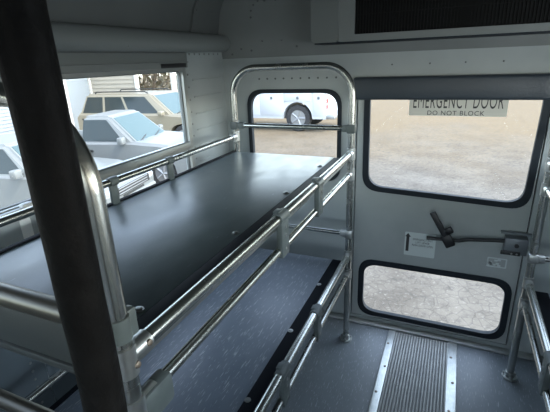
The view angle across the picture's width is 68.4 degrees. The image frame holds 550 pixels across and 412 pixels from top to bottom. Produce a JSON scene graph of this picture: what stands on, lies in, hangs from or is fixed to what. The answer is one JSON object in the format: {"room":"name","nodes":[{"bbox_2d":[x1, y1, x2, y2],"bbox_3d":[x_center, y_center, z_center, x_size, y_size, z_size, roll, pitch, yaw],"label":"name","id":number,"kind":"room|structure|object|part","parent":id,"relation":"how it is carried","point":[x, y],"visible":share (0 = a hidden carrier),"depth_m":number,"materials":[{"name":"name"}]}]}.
{"room":"bus interior","nodes":[
{"label":"bus interior","id":0,"kind":"room"},
{"bbox_2d":[0,52,229,411],"bbox_3d":[-1.370,0.714,0.145,0.036,1.660,5.500,6,21,23],"label":"wall","id":1,"kind":"structure","parent":0,"point":[20,375],"depth_m":2.04,"materials":[{"name":"grey metal"}]},
{"bbox_2d":[0,77,32,216],"bbox_3d":[-0.829,-0.149,1.166,0.061,0.423,0.367,6,21,23],"label":"window","id":2,"kind":"structure","parent":1,"relation":"in","point":[27,203],"depth_m":1.25,"materials":[{"name":"silver metal"}]},
{"bbox_2d":[19,217,33,238],"bbox_3d":[-0.800,0.078,1.309,0.002,0.077,0.036,6,21,23],"label":"paper label","id":3,"kind":"object","parent":1,"relation":"attached to","point":[26,226],"visible":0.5,"depth_m":1.30,"materials":[{"name":"white paper"}]},
{"bbox_3d":[-0.991,0.757,1.034,0.002,0.910,2.900,6,21,23],"label":"kick panel","id":4,"kind":"part","parent":1,"relation":"part of","materials":[{"name":"grey metal"}]},
{"bbox_2d":[0,52,187,76],"bbox_3d":[-0.733,-0.455,1.293,0.028,0.069,1.535,6,21,23],"label":"trim","id":5,"kind":"structure","parent":1,"relation":"attached to","point":[70,62],"depth_m":1.54,"materials":[{"name":"grey plastic"}]},
{"bbox_2d":[62,68,195,180],"bbox_3d":[-0.597,-0.196,1.742,0.046,0.735,0.800,6,21,23],"label":"window","id":6,"kind":"structure","parent":1,"relation":"in","point":[119,168],"depth_m":1.82,"materials":[{"name":"silver metal"}]},
{"bbox_2d":[51,22,229,52],"bbox_3d":[-1.363,-0.001,-0.138,0.084,0.090,5.482,6,21,23],"label":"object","id":7,"kind":"structure","parent":1,"relation":"attached to","point":[68,37],"depth_m":1.54,"materials":[{"name":"grey plastic"}]},
{"bbox_2d":[161,63,185,67],"bbox_3d":[-0.464,-0.645,1.859,0.002,0.018,0.185,6,21,23],"label":"window sticker","id":8,"kind":"object","parent":1,"relation":"attached to","point":[176,65],"visible":1,"depth_m":1.86,"materials":[{"name":"black paint"}]},
{"bbox_2d":[189,0,218,33],"bbox_3d":[0.711,-0.889,1.537,2.420,0.397,0.180,6,21,23],"label":"trim","id":9,"kind":"structure","parent":1,"relation":"attached to","point":[202,15],"depth_m":2.00,"materials":[{"name":"grey paint"}]},
{"bbox_2d":[47,0,222,34],"bbox_3d":[-0.290,-0.089,-0.639,2.517,0.420,5.530,6,21,23],"label":"ceiling","id":10,"kind":"structure","parent":0,"point":[169,15],"depth_m":1.59,"materials":[{"name":"grey paint"}]},
{"bbox_2d":[223,45,549,355],"bbox_3d":[0.835,0.011,2.073,2.500,1.518,0.023,6,21,23],"label":"wall","id":11,"kind":"structure","parent":0,"point":[521,59],"depth_m":2.09,"materials":[{"name":"grey metal"}]},
{"bbox_2d":[247,89,341,180],"bbox_3d":[0.104,-0.393,2.253,0.543,0.496,0.028,6,21,23],"label":"window","id":12,"kind":"structure","parent":11,"relation":"in","point":[255,93],"depth_m":2.17,"materials":[{"name":"black rubber"}]},
{"bbox_2d":[218,0,549,58],"bbox_3d":[0.781,-0.925,1.695,2.500,0.502,0.130,6,21,23],"label":"trim","id":13,"kind":"structure","parent":11,"relation":"attached to","point":[253,28],"depth_m":2.04,"materials":[{"name":"grey plastic"}]},
{"bbox_3d":[0.060,-0.940,2.018,0.435,0.201,0.044,6,21,23],"label":"access plate","id":14,"kind":"part","parent":13,"relation":"part of","materials":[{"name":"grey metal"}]},
{"bbox_2d":[311,0,549,44],"bbox_3d":[0.749,-0.877,1.625,1.226,0.374,0.166,6,21,23],"label":"air conditioner","id":15,"kind":"object","parent":11,"relation":"attached to","point":[333,22],"visible":1,"depth_m":1.66,"materials":[{"name":"grey plastic"}]},
{"bbox_2d":[355,0,549,33],"bbox_3d":[0.792,-0.857,1.545,0.978,0.328,0.018,6,21,23],"label":"grille","id":16,"kind":"object","parent":15,"relation":"attached to","point":[371,16],"depth_m":1.62,"materials":[{"name":"black"}]},
{"bbox_2d":[322,310,543,361],"bbox_3d":[0.850,0.728,2.300,2.400,0.015,0.045,6,21,23],"label":"baseboard","id":17,"kind":"structure","parent":11,"relation":"attached to","point":[524,355],"depth_m":2.27,"materials":[{"name":"grey paint"}]},
{"bbox_2d":[351,100,549,343],"bbox_3d":[0.825,0.049,2.091,0.864,1.395,0.030,6,21,23],"label":"door","id":18,"kind":"structure","parent":11,"relation":"in","point":[383,215],"depth_m":2.11,"materials":[{"name":"grey paint"}]},
{"bbox_2d":[404,232,435,257],"bbox_3d":[0.773,0.208,2.166,0.156,0.136,0.002,6,21,23],"label":"instruction label","id":19,"kind":"object","parent":18,"relation":"attached to","point":[415,244],"visible":1,"depth_m":2.17,"materials":[{"name":"white paper"}]},
{"bbox_2d":[409,100,508,116],"bbox_3d":[0.845,-0.479,1.881,0.421,0.121,0.004,6,21,23],"label":"door sign","id":20,"kind":"object","parent":18,"relation":"attached to","point":[486,108],"visible":0.73,"depth_m":1.88,"materials":[{"name":"grey plastic"}]},
{"bbox_2d":[427,211,531,255],"bbox_3d":[0.994,0.133,1.987,0.460,0.187,0.068,6,21,23],"label":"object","id":21,"kind":"structure","parent":18,"relation":"attached to","point":[514,245],"depth_m":1.95,"materials":[{"name":"grey metal"}]},
{"bbox_3d":[0.842,0.121,2.036,0.132,0.187,0.026,6,21,23],"label":"handle","id":22,"kind":"part","parent":21,"relation":"part of","materials":[{"name":"black paint"}]},
{"bbox_3d":[0.949,0.166,2.018,0.361,0.053,0.022,6,21,22],"label":"lever","id":23,"kind":"part","parent":21,"relation":"part of","materials":[{"name":"black paint"}]},
{"bbox_3d":[1.123,0.225,1.933,0.083,0.020,0.009,6,21,23],"label":"slot plate","id":24,"kind":"part","parent":21,"relation":"part of","materials":[{"name":"black paint"}]},
{"bbox_2d":[486,257,506,268],"bbox_3d":[1.115,0.285,2.037,0.088,0.053,0.001,6,21,23],"label":"sticker","id":25,"kind":"object","parent":18,"relation":"attached to","point":[489,263],"visible":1,"depth_m":2.04,"materials":[{"name":"white paper"}]},
{"bbox_2d":[353,73,549,99],"bbox_3d":[0.820,-0.536,1.832,0.935,0.106,0.055,6,21,23],"label":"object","id":26,"kind":"structure","parent":11,"relation":"attached to","point":[490,86],"depth_m":1.81,"materials":[{"name":"grey metal"}]},
{"bbox_2d":[265,317,549,411],"bbox_3d":[-0.219,1.638,-0.009,2.500,0.060,5.550,6,21,23],"label":"floor","id":27,"kind":"structure","parent":0,"point":[336,375],"depth_m":2.00,"materials":[{"name":"plastic"}]},
{"bbox_2d":[0,0,127,411],"bbox_3d":[-0.166,0.383,0.464,0.080,1.978,0.080,6,21,23],"label":"pole","id":28,"kind":"object","parent":27,"relation":"on","point":[30,71],"visible":1,"depth_m":0.31,"materials":[{"name":"black metal"}]},
{"bbox_2d":[0,62,356,411],"bbox_3d":[-0.209,0.269,1.515,0.687,1.486,1.581,6,21,23],"label":"rack","id":29,"kind":"object","parent":27,"relation":"on","point":[204,318],"visible":0.94,"depth_m":1.29,"materials":[{"name":"metal"}]},
{"bbox_3d":[-0.516,0.212,0.767,0.579,0.100,0.046,6,21,23],"label":"plate","id":30,"kind":"part","parent":29,"relation":"part of","materials":[{"name":"grey metal"}]},
{"bbox_3d":[-0.487,0.376,1.684,0.025,0.025,1.513,6,21,23],"label":"rail","id":31,"kind":"part","parent":29,"relation":"part of","materials":[{"name":"metal"}]},
{"bbox_3d":[-0.507,-0.127,1.503,0.025,0.025,1.513,6,21,23],"label":"rail","id":32,"kind":"part","parent":29,"relation":"part of","materials":[{"name":"metal"}]},
{"bbox_3d":[0.063,-0.007,1.285,0.030,0.029,1.513,6,21,23],"label":"rail","id":33,"kind":"part","parent":29,"relation":"part of","materials":[{"name":"metal"}]},
{"bbox_3d":[0.067,0.089,1.320,0.024,0.024,1.513,6,21,23],"label":"rail","id":34,"kind":"part","parent":29,"relation":"part of","materials":[{"name":"metal"}]},
{"bbox_3d":[0.083,0.498,1.467,0.030,0.029,1.513,6,21,23],"label":"rail","id":35,"kind":"part","parent":29,"relation":"part of","materials":[{"name":"metal"}]},
{"bbox_3d":[0.087,0.601,1.504,0.024,0.024,1.513,6,21,23],"label":"rail","id":36,"kind":"part","parent":29,"relation":"part of","materials":[{"name":"metal"}]},
{"bbox_2d":[368,329,456,411],"bbox_3d":[-0.093,1.488,0.284,0.360,0.015,4.650,6,21,23],"label":"aisle tread","id":37,"kind":"object","parent":27,"relation":"on","point":[415,374],"visible":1,"depth_m":2.00,"materials":[{"name":"grey"}]},
{"bbox_2d":[501,149,549,411],"bbox_3d":[1.104,0.415,0.965,0.687,1.486,1.581,6,21,23],"label":"rack","id":38,"kind":"object","parent":27,"relation":"on","point":[539,301],"visible":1,"depth_m":1.68,"materials":[{"name":"metal"}]},
{"bbox_3d":[0.832,0.684,1.191,0.024,0.024,1.513,6,21,23],"label":"rail","id":39,"kind":"part","parent":38,"relation":"part of","materials":[{"name":"metal"}]},
{"bbox_3d":[0.828,0.581,1.155,0.030,0.029,1.513,6,21,23],"label":"rail","id":40,"kind":"part","parent":38,"relation":"part of","materials":[{"name":"metal"}]},
{"bbox_3d":[0.812,0.172,1.008,0.024,0.024,1.513,6,21,23],"label":"rail","id":41,"kind":"part","parent":38,"relation":"part of","materials":[{"name":"metal"}]},
{"label":"outside","id":42,"kind":"structure","parent":0,"visible":0},
{"bbox_2d":[141,75,542,330],"bbox_3d":[9.999,-5.748,22.321,120.000,0.200,130.000,6,21,23],"label":"ground","id":43,"kind":"structure","parent":42,"point":[473,156],"depth_m":9.53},
{"bbox_2d":[0,75,139,134],"bbox_3d":[-10.477,-4.619,14.732,8.900,4.300,12.800,6,21,23],"label":"building","id":44,"kind":"structure","parent":43,"relation":"on","point":[76,90],"depth_m":16.10,"materials":[{"name":"beige paint"}]},
{"bbox_2d":[0,133,155,207],"bbox_3d":[-4.043,-0.478,6.876,3.705,1.349,1.706,2,20,12],"label":"car","id":45,"kind":"object","parent":43,"relation":"on","point":[14,188],"visible":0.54,"depth_m":6.20,"materials":[{"name":"grey paint"}]},
{"bbox_2d":[9,169,22,179],"bbox_3d":[-3.829,-0.469,5.983,0.115,0.133,0.148,2,20,12],"label":"mirror","id":46,"kind":"object","parent":45,"relation":"attached to","point":[16,174],"depth_m":5.94,"materials":[{"name":"grey paint"}]},
{"bbox_2d":[118,172,149,196],"bbox_3d":[-2.287,-0.285,6.557,0.237,0.276,0.965,6,21,23],"label":"grille","id":47,"kind":"object","parent":45,"relation":"attached to","point":[127,187],"depth_m":6.55,"materials":[{"name":"white plastic"}]},
{"bbox_2d":[78,88,182,131],"bbox_3d":[-3.853,-2.964,13.304,4.901,1.668,2.268,5,21,18],"label":"wagon","id":48,"kind":"object","parent":43,"relation":"on","point":[162,107],"visible":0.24,"depth_m":12.58,"materials":[{"name":"brown paint"}]},
{"bbox_3d":[-4.858,-3.567,12.755,2.019,0.090,0.038,5,21,18],"label":"roof rail","id":49,"kind":"part","parent":48,"relation":"part of","materials":[{"name":"black plastic"}]},
{"bbox_3d":[-4.468,-3.971,13.837,2.019,0.090,0.038,5,21,18],"label":"roof rail","id":50,"kind":"part","parent":48,"relation":"part of","materials":[{"name":"black plastic"}]},
{"bbox_2d":[157,111,164,115],"bbox_3d":[-3.392,-2.756,12.045,0.147,0.134,0.189,5,21,18],"label":"mirror","id":51,"kind":"object","parent":48,"relation":"on","point":[160,113],"depth_m":11.97,"materials":[{"name":"brown paint"}]},
{"bbox_2d":[78,110,186,182],"bbox_3d":[-3.402,-1.325,8.987,4.144,1.470,1.789,2,20,12],"label":"pickup truck","id":52,"kind":"object","parent":43,"relation":"on","point":[123,135],"visible":0.29,"depth_m":8.26,"materials":[{"name":"grey paint"}]},
{"bbox_2d":[117,137,125,144],"bbox_3d":[-3.050,-1.288,8.032,0.120,0.140,0.155,2,20,12],"label":"mirror","id":53,"kind":"object","parent":52,"relation":"attached to","point":[121,140],"depth_m":7.98,"materials":[{"name":"grey paint"}]},
{"bbox_2d":[138,73,176,90],"bbox_3d":[-8.073,-8.394,25.519,3.912,3.957,3.908,6,21,23],"label":"shrub","id":54,"kind":"object","parent":43,"relation":"on","point":[160,73],"visible":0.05,"depth_m":25.87,"materials":[{"name":"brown plant"}]},
{"bbox_2d":[138,73,177,90],"bbox_3d":[-6.066,-5.962,19.151,2.836,3.534,2.738,6,21,23],"label":"shrub","id":55,"kind":"object","parent":43,"relation":"on","point":[154,77],"visible":0.06,"depth_m":19.16,"materials":[{"name":"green plant"}]},
{"bbox_3d":[-6.101,-5.680,19.297,1.738,2.907,1.522,6,21,23],"label":"stem","id":56,"kind":"part","parent":55,"relation":"part of","materials":[{"name":"brown plant"}]},
{"bbox_2d":[142,73,177,89],"bbox_3d":[-6.509,-7.337,23.066,2.782,3.508,3.015,6,21,23],"label":"shrub","id":57,"kind":"object","parent":43,"relation":"on","point":[168,74],"visible":0.09,"depth_m":22.63,"materials":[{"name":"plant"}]},
{"bbox_2d":[170,72,177,91],"bbox_3d":[-2.626,-5.729,18.083,2.700,3.550,3.100,6,21,23],"label":"carport","id":58,"kind":"object","parent":43,"relation":"on","point":[173,74],"visible":0.06,"depth_m":17.28,"materials":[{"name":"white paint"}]},
{"bbox_2d":[253,93,336,130],"bbox_3d":[-0.599,-4.202,15.550,6.480,2.240,2.035,6,21,23],"label":"truck","id":59,"kind":"object","parent":43,"relation":"on","point":[317,107],"visible":0.42,"depth_m":14.20,"materials":[{"name":"grey paint"}]},
{"bbox_3d":[-0.920,-3.720,14.732,0.780,0.810,0.028,6,21,23],"label":"locker door","id":60,"kind":"part","parent":59,"relation":"part of","materials":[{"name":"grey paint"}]},
{"bbox_3d":[-0.117,-3.630,14.395,0.870,0.810,0.028,6,21,23],"label":"locker door","id":61,"kind":"part","parent":59,"relation":"part of","materials":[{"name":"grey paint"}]},
{"bbox_3d":[0.773,-3.755,13.937,0.970,0.330,0.028,6,21,23],"label":"locker door","id":62,"kind":"part","parent":59,"relation":"part of","materials":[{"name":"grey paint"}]},
{"bbox_3d":[1.479,-3.452,13.726,0.390,0.810,0.028,6,21,23],"label":"locker door","id":63,"kind":"part","parent":59,"relation":"part of","materials":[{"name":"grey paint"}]}
]}

